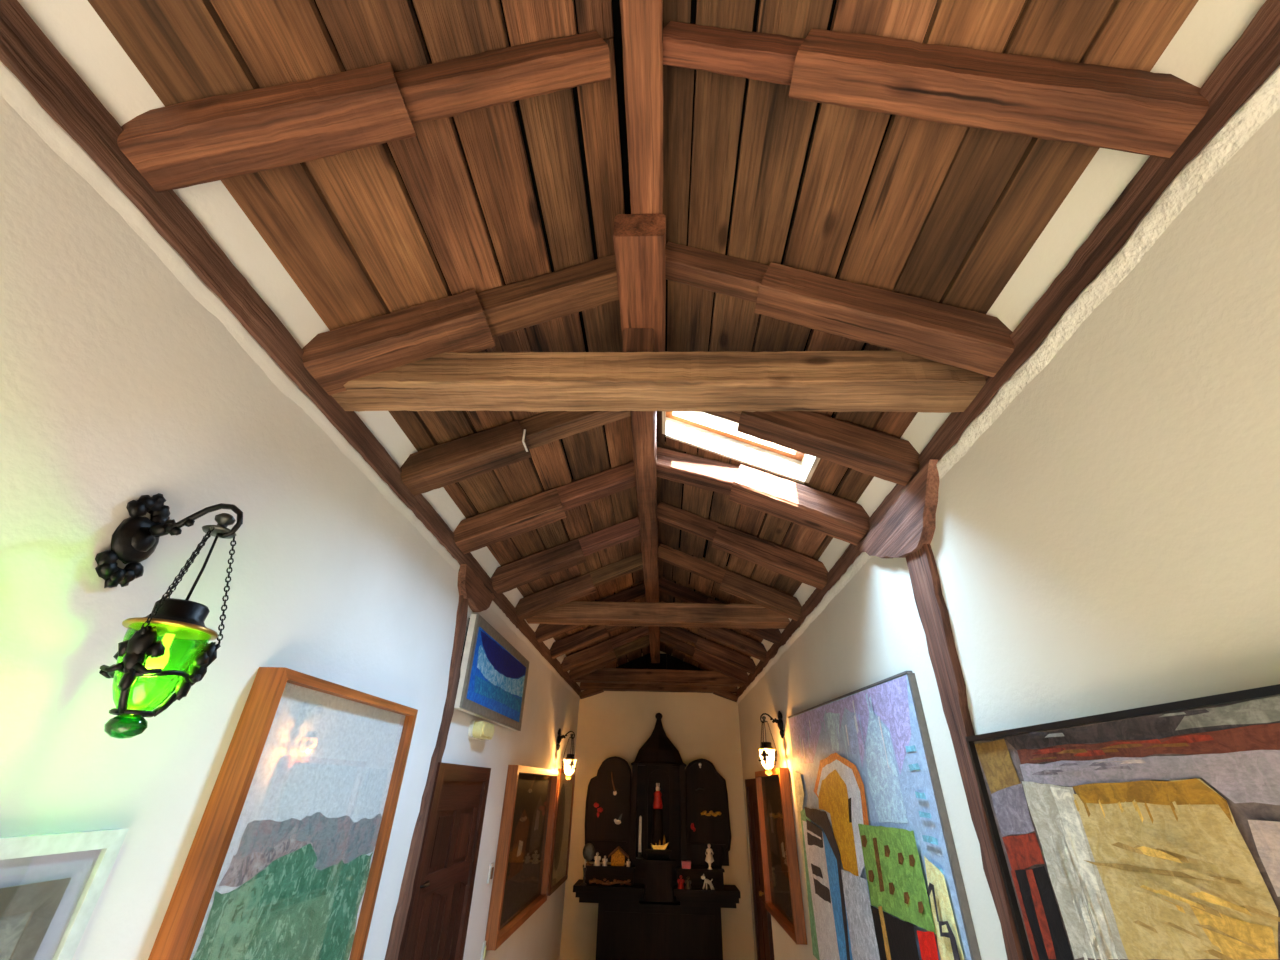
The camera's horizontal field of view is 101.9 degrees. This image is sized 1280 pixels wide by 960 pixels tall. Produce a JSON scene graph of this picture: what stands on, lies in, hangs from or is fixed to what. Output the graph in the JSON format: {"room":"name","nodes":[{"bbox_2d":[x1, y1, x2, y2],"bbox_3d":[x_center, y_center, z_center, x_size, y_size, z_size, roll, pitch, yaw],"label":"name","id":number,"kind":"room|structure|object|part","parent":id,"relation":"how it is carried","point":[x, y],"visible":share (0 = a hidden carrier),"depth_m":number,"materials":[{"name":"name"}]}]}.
{"room":"hallway","nodes":[
{"label":"hallway","id":0,"kind":"room"},
{"bbox_2d":[0,0,579,959],"bbox_3d":[-1.060,1.588,2.288,0.199,2.944,9.675,0,-31,3],"label":"wall","id":1,"kind":"structure","parent":0,"point":[124,376],"depth_m":1.15,"materials":[{"name":"paint"}]},
{"bbox_2d":[0,828,128,959],"bbox_3d":[-1.073,0.775,0.529,0.022,0.652,0.840,0,-31,3],"label":"picture frame","id":2,"kind":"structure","parent":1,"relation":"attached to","point":[51,885],"depth_m":0.93,"materials":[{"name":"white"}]},
{"bbox_2d":[0,912,31,959],"bbox_3d":[-1.071,0.774,0.532,0.009,0.434,0.619,0,-31,3],"label":"picture","id":3,"kind":"object","parent":2,"relation":"attached to","point":[15,927],"depth_m":0.88,"materials":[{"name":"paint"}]},
{"bbox_3d":[-1.070,0.775,0.531,0.005,0.506,0.694,0,-31,3],"label":"frame","id":4,"kind":"part","parent":2,"relation":"part of","materials":[{"name":"silver metal"}]},
{"bbox_2d":[95,493,242,738],"bbox_3d":[-0.936,0.233,1.001,0.264,0.474,0.152,0,-31,3],"label":"wall lantern","id":5,"kind":"object","parent":1,"relation":"attached to","point":[161,654],"visible":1,"depth_m":0.95,"materials":[{"name":"green glass"}]},
{"bbox_3d":[-0.881,0.420,0.892,0.057,0.044,0.056,0,-31,3],"label":"glass knob","id":6,"kind":"part","parent":5,"relation":"part of","materials":[{"name":"green glass"}]},
{"bbox_3d":[-1.041,0.123,1.076,0.047,0.214,0.096,0,-31,3],"label":"plate","id":7,"kind":"part","parent":5,"relation":"part of","materials":[{"name":"black metal"}]},
{"bbox_3d":[-0.879,0.344,0.937,0.123,0.140,0.123,0,-31,3],"label":"lamp shade","id":8,"kind":"part","parent":5,"relation":"part of","materials":[{"name":"green glass"}]},
{"bbox_3d":[-0.864,0.175,0.978,0.023,0.220,0.053,0,-31,3],"label":"chain","id":9,"kind":"part","parent":5,"relation":"part of","materials":[{"name":"black metal"}]},
{"bbox_3d":[-0.925,0.208,1.036,0.055,0.220,0.010,-8,-32,15],"label":"chain","id":10,"kind":"part","parent":5,"relation":"part of","materials":[{"name":"black metal"}]},
{"bbox_3d":[-0.931,0.085,1.093,0.199,0.080,0.026,0,-31,3],"label":"arm","id":11,"kind":"part","parent":5,"relation":"part of","materials":[{"name":"black metal"}]},
{"bbox_3d":[-0.873,0.176,1.037,0.008,0.152,0.005,0,-31,3],"label":"cord","id":12,"kind":"part","parent":5,"relation":"part of","materials":[{"name":"black metal"}]},
{"bbox_3d":[-0.837,0.220,1.052,0.055,0.220,0.011,26,-39,-35],"label":"chain","id":13,"kind":"part","parent":5,"relation":"part of","materials":[{"name":"black metal"}]},
{"bbox_2d":[148,667,417,959],"bbox_3d":[-1.006,1.273,1.496,0.074,1.234,0.900,0,-31,3],"label":"framed landscape painting","id":14,"kind":"object","parent":1,"relation":"attached to","point":[285,859],"visible":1,"depth_m":1.50,"materials":[{"name":"orange wood"}]},
{"bbox_2d":[0,0,580,696],"bbox_3d":[-1.046,0.470,2.950,0.174,0.133,9.375,0,-31,3],"label":"beam","id":15,"kind":"structure","parent":1,"relation":"attached to","point":[26,51],"depth_m":1.20,"materials":[{"name":"brown wood"}]},
{"bbox_2d":[117,30,610,191],"bbox_3d":[-0.576,-0.864,1.184,1.000,0.534,0.110,0,-31,3],"label":"rafter","id":16,"kind":"object","parent":15,"relation":"on","point":[218,137],"visible":1,"depth_m":1.13,"materials":[{"name":"brown wood"}]},
{"bbox_2d":[302,254,618,394],"bbox_3d":[-0.553,-0.534,1.736,0.998,0.534,0.154,0,-31,3],"label":"rafter","id":17,"kind":"object","parent":15,"relation":"on","point":[466,322],"visible":0.93,"depth_m":1.67,"materials":[{"name":"brown wood"}]},
{"bbox_2d":[400,411,630,495],"bbox_3d":[-0.527,-0.191,2.318,0.999,0.534,0.150,0,-31,3],"label":"rafter","id":18,"kind":"object","parent":15,"relation":"on","point":[438,466],"visible":0.8,"depth_m":2.25,"materials":[{"name":"brown wood"}]},
{"bbox_2d":[453,461,635,553],"bbox_3d":[-0.504,0.143,2.881,0.999,0.535,0.151,0,-31,3],"label":"rafter","id":19,"kind":"object","parent":15,"relation":"on","point":[479,531],"visible":0.98,"depth_m":2.82,"materials":[{"name":"brown wood"}]},
{"bbox_2d":[491,516,639,594],"bbox_3d":[-0.478,0.494,3.473,0.998,0.534,0.135,0,-31,3],"label":"rafter","id":20,"kind":"object","parent":15,"relation":"on","point":[512,575],"visible":0.99,"depth_m":3.41,"materials":[{"name":"brown wood"}]},
{"bbox_2d":[515,553,642,620],"bbox_3d":[-0.454,0.817,4.019,0.998,0.535,0.124,0,-31,3],"label":"rafter","id":21,"kind":"object","parent":15,"relation":"on","point":[560,594],"visible":0.98,"depth_m":3.96,"materials":[{"name":"brown wood"}]},
{"bbox_2d":[550,625,624,658],"bbox_3d":[-0.404,1.518,5.206,0.999,0.534,0.115,0,-31,3],"label":"rafter","id":22,"kind":"object","parent":15,"relation":"on","point":[576,641],"visible":0.56,"depth_m":5.13,"materials":[{"name":"brown wood"}]},
{"bbox_2d":[535,583,645,642],"bbox_3d":[-0.429,1.175,4.625,1.000,0.533,0.112,0,-31,3],"label":"rafter","id":23,"kind":"object","parent":15,"relation":"on","point":[544,632],"visible":0.45,"depth_m":4.59,"materials":[{"name":"brown wood"}]},
{"bbox_2d":[561,626,648,671],"bbox_3d":[-0.379,1.862,5.784,0.999,0.538,0.115,0,-31,3],"label":"rafter","id":24,"kind":"object","parent":15,"relation":"on","point":[605,648],"visible":0.94,"depth_m":5.73,"materials":[{"name":"brown wood"}]},
{"bbox_2d":[569,635,649,680],"bbox_3d":[-0.360,2.131,6.236,0.998,0.535,0.112,0,-31,3],"label":"rafter","id":25,"kind":"object","parent":15,"relation":"on","point":[610,659],"visible":0.77,"depth_m":6.18,"materials":[{"name":"brown wood"}]},
{"bbox_2d":[525,601,789,628],"bbox_3d":[0.125,1.081,4.186,2.131,0.172,0.192,0,-31,3],"label":"tie beam","id":26,"kind":"structure","parent":15,"relation":"on","point":[674,614],"depth_m":4.11,"materials":[{"name":"brown wood"}]},
{"bbox_2d":[331,350,985,412],"bbox_3d":[0.019,-0.323,1.713,2.131,0.158,0.158,0,-31,3],"label":"tie beam","id":27,"kind":"structure","parent":15,"relation":"on","point":[693,381],"depth_m":1.65,"materials":[{"name":"brown wood"}]},
{"bbox_2d":[613,214,665,351],"bbox_3d":[0.006,-0.564,1.679,0.152,0.234,0.476,0,-31,3],"label":"wooden post","id":28,"kind":"object","parent":27,"relation":"on","point":[639,239],"visible":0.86,"depth_m":1.60,"materials":[{"name":"brown wood"}]},
{"bbox_3d":[-0.003,-0.440,1.791,0.106,0.135,0.107,0,-31,3],"label":"stub post","id":29,"kind":"part","parent":28,"relation":"part of","materials":[{"name":"brown wood"}]},
{"bbox_2d":[619,0,662,213],"bbox_3d":[-0.028,-1.533,0.430,0.100,0.156,3.075,0,-31,3],"label":"ridge beam","id":30,"kind":"structure","parent":28,"relation":"on","point":[641,20],"depth_m":1.28,"materials":[{"name":"brown wood"}]},
{"bbox_2d":[573,668,743,686],"bbox_3d":[0.220,2.422,6.386,2.131,0.170,0.196,0,-31,3],"label":"tie beam","id":31,"kind":"structure","parent":15,"relation":"on","point":[604,675],"depth_m":6.31,"materials":[{"name":"brown wood"}]},
{"bbox_2d":[398,762,490,959],"bbox_3d":[-0.967,2.353,2.433,0.075,1.780,0.870,0,-31,3],"label":"door","id":32,"kind":"structure","parent":1,"relation":"in","point":[436,925],"depth_m":2.63,"materials":[{"name":"brown wood"}]},
{"bbox_2d":[468,720,493,740],"bbox_3d":[-0.936,1.494,3.098,0.074,0.094,0.300,0,-31,3],"label":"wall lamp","id":33,"kind":"object","parent":1,"relation":"attached to","point":[479,730],"visible":1,"depth_m":3.01,"materials":[{"name":"white plastic"}]},
{"bbox_3d":[-0.964,1.494,3.099,0.018,0.094,0.300,0,-31,3],"label":"mounting plate","id":34,"kind":"part","parent":33,"relation":"part of","materials":[{"name":"white ceramic"}]},
{"bbox_2d":[481,941,486,959],"bbox_3d":[-0.962,2.919,3.214,0.016,0.105,0.075,0,-31,3],"label":"light switch","id":35,"kind":"object","parent":1,"relation":"attached to","point":[483,954],"visible":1,"depth_m":3.20,"materials":[{"name":"white plastic"}]},
{"bbox_2d":[487,862,493,883],"bbox_3d":[-0.956,2.528,3.341,0.016,0.105,0.075,0,-31,3],"label":"light switch","id":36,"kind":"object","parent":1,"relation":"attached to","point":[491,867],"visible":1,"depth_m":3.32,"materials":[{"name":"white plastic"}]},
{"bbox_2d":[454,614,528,730],"bbox_3d":[-0.928,1.306,3.392,0.063,0.491,1.305,0,-31,3],"label":"framed piece","id":37,"kind":"object","parent":1,"relation":"attached to","point":[493,674],"visible":0.99,"depth_m":3.18,"materials":[{"name":"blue paint"}]},
{"bbox_2d":[485,765,557,950],"bbox_3d":[-0.890,2.905,4.192,0.074,1.009,1.672,0,-31,3],"label":"display case","id":38,"kind":"object","parent":1,"relation":"attached to","point":[523,855],"visible":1,"depth_m":4.00,"materials":[{"name":"orange wood"}]},
{"bbox_2d":[547,768,575,895],"bbox_3d":[-0.846,3.790,5.699,0.032,1.065,1.072,0,-31,3],"label":"picture","id":39,"kind":"object","parent":1,"relation":"attached to","point":[559,862],"visible":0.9,"depth_m":5.63,"materials":[{"name":"brown wood"}]},
{"bbox_2d":[556,728,576,779],"bbox_3d":[-0.766,2.849,5.412,0.230,0.474,0.157,0,-31,3],"label":"wall lantern","id":40,"kind":"object","parent":1,"relation":"attached to","point":[568,763],"visible":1,"depth_m":5.35,"materials":[{"name":"white glass"}]},
{"bbox_3d":[-0.852,2.735,5.480,0.048,0.213,0.099,0,-31,3],"label":"plate","id":41,"kind":"part","parent":40,"relation":"part of","materials":[{"name":"black metal"}]},
{"bbox_3d":[-0.767,2.700,5.501,0.161,0.080,0.022,0,-31,3],"label":"arm","id":42,"kind":"part","parent":40,"relation":"part of","materials":[{"name":"black metal"}]},
{"bbox_3d":[-0.728,2.958,5.345,0.123,0.140,0.123,0,-31,3],"label":"lamp shade","id":43,"kind":"part","parent":40,"relation":"part of","materials":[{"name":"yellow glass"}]},
{"bbox_2d":[88,0,1198,670],"bbox_3d":[0.075,0.144,3.095,2.460,0.552,9.675,0,-31,3],"label":"ceiling","id":44,"kind":"structure","parent":0,"point":[488,198],"depth_m":1.42,"materials":[{"name":"brown wood"}]},
{"bbox_2d":[630,411,659,662],"bbox_3d":[0.100,0.854,4.462,0.126,0.159,6.225,0,-31,3],"label":"ridge beam","id":45,"kind":"structure","parent":44,"relation":"attached to","point":[643,423],"depth_m":3.11,"materials":[{"name":"brown wood"}]},
{"bbox_2d":[662,411,831,483],"bbox_3d":[0.471,-0.303,2.519,0.728,0.469,0.495,0,-31,3],"label":"window","id":46,"kind":"structure","parent":44,"relation":"attached to","point":[705,434],"depth_m":2.69,"materials":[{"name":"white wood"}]},
{"bbox_3d":[0.473,-0.355,2.549,0.690,0.333,0.458,0,-31,3],"label":"frame","id":47,"kind":"part","parent":46,"relation":"part of","materials":[{"name":"orange wood"}]},
{"bbox_2d":[656,447,869,545],"bbox_3d":[0.596,0.053,2.705,1.097,0.561,0.240,-2,-31,6],"label":"rafter","id":48,"kind":"object","parent":44,"relation":"attached to","point":[825,513],"visible":1,"depth_m":2.61,"materials":[{"name":"brown wood"}]},
{"bbox_2d":[559,651,754,959],"bbox_3d":[0.220,3.818,6.452,2.400,3.402,0.150,0,-31,3],"label":"wall","id":49,"kind":"structure","parent":0,"point":[706,726],"depth_m":6.57,"materials":[{"name":"paint"}]},
{"bbox_2d":[579,682,737,701],"bbox_3d":[0.240,2.797,6.865,2.094,0.215,0.157,0,-31,3],"label":"beam","id":50,"kind":"structure","parent":49,"relation":"attached to","point":[590,689],"depth_m":6.83,"materials":[{"name":"brown wood"}]},
{"bbox_2d":[615,653,702,670],"bbox_3d":[0.249,2.596,7.069,2.099,0.456,0.028,0,-31,3],"label":"trim","id":51,"kind":"structure","parent":49,"relation":"attached to","point":[667,661],"depth_m":7.10,"materials":[{"name":"brown wood"}]},
{"bbox_2d":[737,0,1279,959],"bbox_3d":[1.139,1.593,2.191,0.199,2.941,9.675,0,-31,3],"label":"wall","id":52,"kind":"structure","parent":0,"point":[1106,539],"depth_m":1.16,"materials":[{"name":"paint"}]},
{"bbox_2d":[745,779,774,959],"bbox_3d":[1.178,4.040,5.211,0.076,1.805,0.862,0,-31,3],"label":"door","id":53,"kind":"structure","parent":52,"relation":"in","point":[763,924],"depth_m":5.33,"materials":[{"name":"brown wood"}]},
{"bbox_2d":[758,711,783,774],"bbox_3d":[1.069,2.132,4.230,0.226,0.473,0.153,0,-31,3],"label":"wall lantern","id":54,"kind":"object","parent":52,"relation":"attached to","point":[768,754],"visible":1,"depth_m":4.17,"materials":[{"name":"white glass"}]},
{"bbox_3d":[1.024,2.240,4.168,0.123,0.140,0.123,0,-31,3],"label":"lamp shade","id":55,"kind":"part","parent":54,"relation":"part of","materials":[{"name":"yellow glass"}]},
{"bbox_3d":[1.078,1.982,4.318,0.161,0.080,0.024,0,-31,3],"label":"arm","id":56,"kind":"part","parent":54,"relation":"part of","materials":[{"name":"black metal"}]},
{"bbox_3d":[1.161,2.020,4.293,0.049,0.212,0.096,0,-31,3],"label":"plate","id":57,"kind":"part","parent":54,"relation":"part of","materials":[{"name":"black metal"}]},
{"bbox_2d":[755,768,806,944],"bbox_3d":[1.143,3.039,4.357,0.074,1.058,1.252,0,-31,3],"label":"display case","id":58,"kind":"object","parent":52,"relation":"attached to","point":[779,854],"visible":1,"depth_m":4.23,"materials":[{"name":"orange wood"}]},
{"bbox_2d":[788,671,981,959],"bbox_3d":[1.087,1.859,2.697,0.043,1.395,2.239,0,-31,3],"label":"painting","id":59,"kind":"object","parent":52,"relation":"attached to","point":[884,880],"visible":1,"depth_m":2.31,"materials":[{"name":"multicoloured paint"}]},
{"bbox_2d":[736,0,1279,697],"bbox_3d":[1.187,0.475,2.852,0.175,0.132,9.375,0,-31,3],"label":"beam","id":60,"kind":"structure","parent":52,"relation":"on","point":[1255,55],"depth_m":1.14,"materials":[{"name":"brown wood"}]},
{"bbox_2d":[660,632,747,683],"bbox_3d":[0.748,2.103,6.163,1.078,0.568,0.114,0,-31,3],"label":"rafter","id":61,"kind":"object","parent":60,"relation":"on","point":[717,665],"visible":0.76,"depth_m":6.10,"materials":[{"name":"brown wood"}]},
{"bbox_2d":[659,626,755,674],"bbox_3d":[0.726,1.817,5.677,1.077,0.568,0.112,0,-31,3],"label":"rafter","id":62,"kind":"object","parent":60,"relation":"on","point":[733,658],"visible":0.9,"depth_m":5.61,"materials":[{"name":"brown wood"}]},
{"bbox_2d":[660,601,766,661],"bbox_3d":[0.702,1.473,5.099,1.078,0.566,0.114,0,-31,3],"label":"rafter","id":63,"kind":"object","parent":60,"relation":"on","point":[746,645],"visible":0.52,"depth_m":4.99,"materials":[{"name":"brown wood"}]},
{"bbox_2d":[659,577,780,644],"bbox_3d":[0.677,1.127,4.517,1.078,0.566,0.114,0,-31,3],"label":"rafter","id":64,"kind":"object","parent":60,"relation":"on","point":[670,588],"visible":0.51,"depth_m":4.55,"materials":[{"name":"brown wood"}]},
{"bbox_2d":[658,543,801,620],"bbox_3d":[0.649,0.749,3.873,1.077,0.571,0.112,0,-31,3],"label":"rafter","id":65,"kind":"object","parent":60,"relation":"on","point":[784,604],"visible":0.94,"depth_m":3.81,"materials":[{"name":"brown wood"}]},
{"bbox_2d":[657,502,827,589],"bbox_3d":[0.624,0.401,3.286,1.076,0.567,0.124,0,-31,3],"label":"rafter","id":66,"kind":"object","parent":60,"relation":"on","point":[784,561],"visible":0.98,"depth_m":3.22,"materials":[{"name":"brown wood"}]},
{"bbox_2d":[704,411,919,485],"bbox_3d":[0.578,-0.248,2.192,1.078,0.565,0.136,0,-31,3],"label":"rafter","id":67,"kind":"object","parent":60,"relation":"on","point":[884,456],"visible":0.62,"depth_m":2.08,"materials":[{"name":"brown wood"}]},
{"bbox_2d":[665,241,1014,376],"bbox_3d":[0.573,-0.565,1.642,1.039,0.553,0.116,0,-31,3],"label":"rafter","id":68,"kind":"object","parent":60,"relation":"on","point":[969,340],"visible":0.98,"depth_m":1.57,"materials":[{"name":"brown wood"}]},
{"bbox_2d":[663,21,1208,158],"bbox_3d":[0.550,-0.874,1.122,1.039,0.553,0.094,0,-31,3],"label":"rafter","id":69,"kind":"object","parent":60,"relation":"on","point":[1141,112],"visible":0.98,"depth_m":1.05,"materials":[{"name":"brown wood"}]},
{"bbox_2d":[965,684,1279,959],"bbox_3d":[0.985,0.872,0.665,0.072,1.096,1.579,0,-31,3],"label":"abstract painting","id":70,"kind":"object","parent":52,"relation":"attached to","point":[1152,832],"visible":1,"depth_m":1.03,"materials":[{"name":"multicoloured paint"}]},
{"bbox_3d":[0.003,2.905,1.463,2.400,0.112,9.975,0,-31,3],"label":"floor","id":71,"kind":"structure","parent":0,"visible":0},
{"bbox_2d":[384,595,467,959],"bbox_3d":[-1.007,1.718,2.271,0.038,2.705,0.226,0,-31,3],"label":"wall post","id":72,"kind":"object","parent":71,"relation":"on","point":[399,919],"visible":0.77,"depth_m":2.42,"materials":[{"name":"brown wood"}]},
{"bbox_2d":[457,564,494,611],"bbox_3d":[-0.963,0.667,3.026,0.056,0.176,0.562,0,-31,3],"label":"bracket","id":73,"kind":"object","parent":72,"relation":"on","point":[472,588],"visible":0.87,"depth_m":2.94,"materials":[{"name":"brown wood"}]},
{"bbox_2d":[573,713,740,959],"bbox_3d":[0.191,4.042,5.968,1.778,2.525,0.444,0,-31,3],"label":"altarpiece","id":74,"kind":"object","parent":71,"relation":"on","point":[651,918],"visible":0.98,"depth_m":5.82,"materials":[{"name":"brown wood"}]},
{"bbox_2d":[581,859,586,884],"bbox_3d":[-0.606,4.285,5.678,0.068,0.225,0.068,0,-31,3],"label":"candlestick","id":75,"kind":"object","parent":74,"relation":"on","point":[584,868],"visible":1,"depth_m":5.67,"materials":[{"name":"grey metal"}]},
{"bbox_3d":[-0.607,4.318,5.659,0.065,0.150,0.065,8,-31,-10],"label":"stem","id":76,"kind":"part","parent":75,"relation":"part of","materials":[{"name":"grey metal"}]},
{"bbox_2d":[583,843,594,865],"bbox_3d":[-0.577,4.194,5.827,0.114,0.204,0.090,-21,-37,33],"label":"mirror","id":77,"kind":"object","parent":74,"relation":"on","point":[588,850],"visible":0.97,"depth_m":5.83,"materials":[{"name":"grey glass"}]},
{"bbox_2d":[594,852,600,865],"bbox_3d":[-0.477,4.230,5.802,0.074,0.122,0.074,26,-39,-35],"label":"figurine","id":78,"kind":"object","parent":74,"relation":"on","point":[597,858],"visible":1,"depth_m":5.79,"materials":[{"name":"white ceramic"}]},
{"bbox_2d":[594,803,602,816],"bbox_3d":[-0.490,3.874,6.099,0.116,0.150,0.025,0,-31,3],"label":"ornament","id":79,"kind":"object","parent":74,"relation":"hanging from","point":[596,805],"visible":1,"depth_m":6.10,"materials":[{"name":"red paint"}]},
{"bbox_2d":[602,856,607,865],"bbox_3d":[-0.391,4.243,5.790,0.056,0.093,0.056,26,-39,-35],"label":"figurine","id":80,"kind":"object","parent":74,"relation":"on","point":[604,859],"visible":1,"depth_m":5.78,"materials":[{"name":"white ceramic"}]},
{"bbox_3d":[-0.353,3.896,6.196,0.577,1.057,0.242,0,-31,3],"label":"wing panel","id":81,"kind":"part","parent":74,"relation":"part of","materials":[{"name":"brown wood"}]},
{"bbox_2d":[589,878,630,885],"bbox_3d":[-0.325,4.353,5.624,0.461,0.064,0.061,0,-31,3],"label":"garland","id":82,"kind":"object","parent":74,"relation":"on","point":[606,883],"visible":1,"depth_m":5.61,"materials":[{"name":"beige wood"}]},
{"bbox_2d":[611,772,616,794],"bbox_3d":[-0.314,3.640,6.231,0.081,0.243,0.020,0,-31,3],"label":"necklace","id":83,"kind":"object","parent":74,"relation":"hanging from","point":[614,791],"visible":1,"depth_m":6.21,"materials":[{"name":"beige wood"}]},
{"bbox_2d":[614,814,621,823],"bbox_3d":[-0.255,3.943,6.045,0.095,0.108,0.036,0,-31,3],"label":"bird","id":84,"kind":"object","parent":74,"relation":"attached to","point":[616,821],"visible":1,"depth_m":6.03},
{"bbox_2d":[608,846,628,865],"bbox_3d":[-0.239,4.221,5.832,0.225,0.180,0.105,0,-31,3],"label":"nativity stable","id":85,"kind":"object","parent":74,"relation":"on","point":[618,858],"visible":1,"depth_m":5.81,"materials":[{"name":"wood"}]},
{"bbox_2d":[636,816,642,858],"bbox_3d":[0.001,4.063,5.915,0.075,0.405,0.075,0,-31,3],"label":"taper candle","id":86,"kind":"object","parent":74,"relation":"on","point":[640,817],"visible":1,"depth_m":5.89,"materials":[{"name":"white wax"}]},
{"bbox_2d":[651,783,663,849],"bbox_3d":[0.205,3.882,6.013,0.150,0.646,0.146,0,-31,3],"label":"statuette","id":87,"kind":"object","parent":74,"relation":"in","point":[657,821],"visible":0.96,"depth_m":5.95,"materials":[{"name":"red wood"}]},
{"bbox_2d":[651,835,668,849],"bbox_3d":[0.223,4.065,5.835,0.202,0.135,0.060,0,-31,3],"label":"boat","id":88,"kind":"object","parent":74,"relation":"on","point":[659,847],"visible":1,"depth_m":5.79,"materials":[{"name":"gold metal"}]},
{"bbox_2d":[677,875,683,888],"bbox_3d":[0.441,4.335,5.604,0.070,0.115,0.070,26,-39,-35],"label":"figurine","id":89,"kind":"object","parent":74,"relation":"on","point":[680,881],"visible":1,"depth_m":5.59,"materials":[{"name":"red ceramic"}]},
{"bbox_2d":[681,861,690,868],"bbox_3d":[0.512,4.263,5.757,0.105,0.068,0.068,0,-31,3],"label":"box","id":90,"kind":"object","parent":74,"relation":"on","point":[685,864],"visible":0.96,"depth_m":5.73,"materials":[{"name":"paint"}]},
{"bbox_2d":[685,876,690,888],"bbox_3d":[0.520,4.338,5.599,0.065,0.108,0.065,26,-39,-35],"label":"figurine","id":91,"kind":"object","parent":74,"relation":"on","point":[688,882],"visible":1,"depth_m":5.58,"materials":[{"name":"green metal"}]},
{"bbox_2d":[701,874,713,889],"bbox_3d":[0.730,4.329,5.595,0.142,0.137,0.035,0,-31,3],"label":"dog figurine","id":92,"kind":"object","parent":74,"relation":"on","point":[706,881],"visible":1,"depth_m":5.58,"materials":[{"name":"white ceramic"}]},
{"bbox_3d":[0.777,3.918,6.134,0.553,1.102,0.242,0,-31,3],"label":"wing panel","id":93,"kind":"part","parent":74,"relation":"part of","materials":[{"name":"brown wood"}]},
{"bbox_2d":[705,844,713,869],"bbox_3d":[0.772,4.184,5.775,0.098,0.233,0.098,0,-31,3],"label":"figurine","id":94,"kind":"object","parent":74,"relation":"on","point":[709,859],"visible":1,"depth_m":5.75,"materials":[{"name":"white ceramic"}]},
{"bbox_2d":[701,811,720,816],"bbox_3d":[0.827,3.879,6.041,0.242,0.058,0.021,0,-31,3],"label":"sprig","id":95,"kind":"object","parent":74,"relation":"attached to","point":[710,813],"visible":1,"depth_m":6.04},
{"bbox_2d":[905,544,1023,959],"bbox_3d":[1.047,1.338,1.377,0.041,2.548,0.170,0,-31,3],"label":"wall post","id":96,"kind":"object","parent":71,"relation":"on","point":[932,609],"visible":0.68,"depth_m":1.73,"materials":[{"name":"brown wood"}]},
{"bbox_2d":[857,459,938,557],"bbox_3d":[1.073,0.229,2.139,0.060,0.242,0.810,0,-31,3],"label":"bracket","id":97,"kind":"object","parent":96,"relation":"on","point":[909,524],"visible":0.83,"depth_m":2.00,"materials":[{"name":"brown wood"}]}
]}

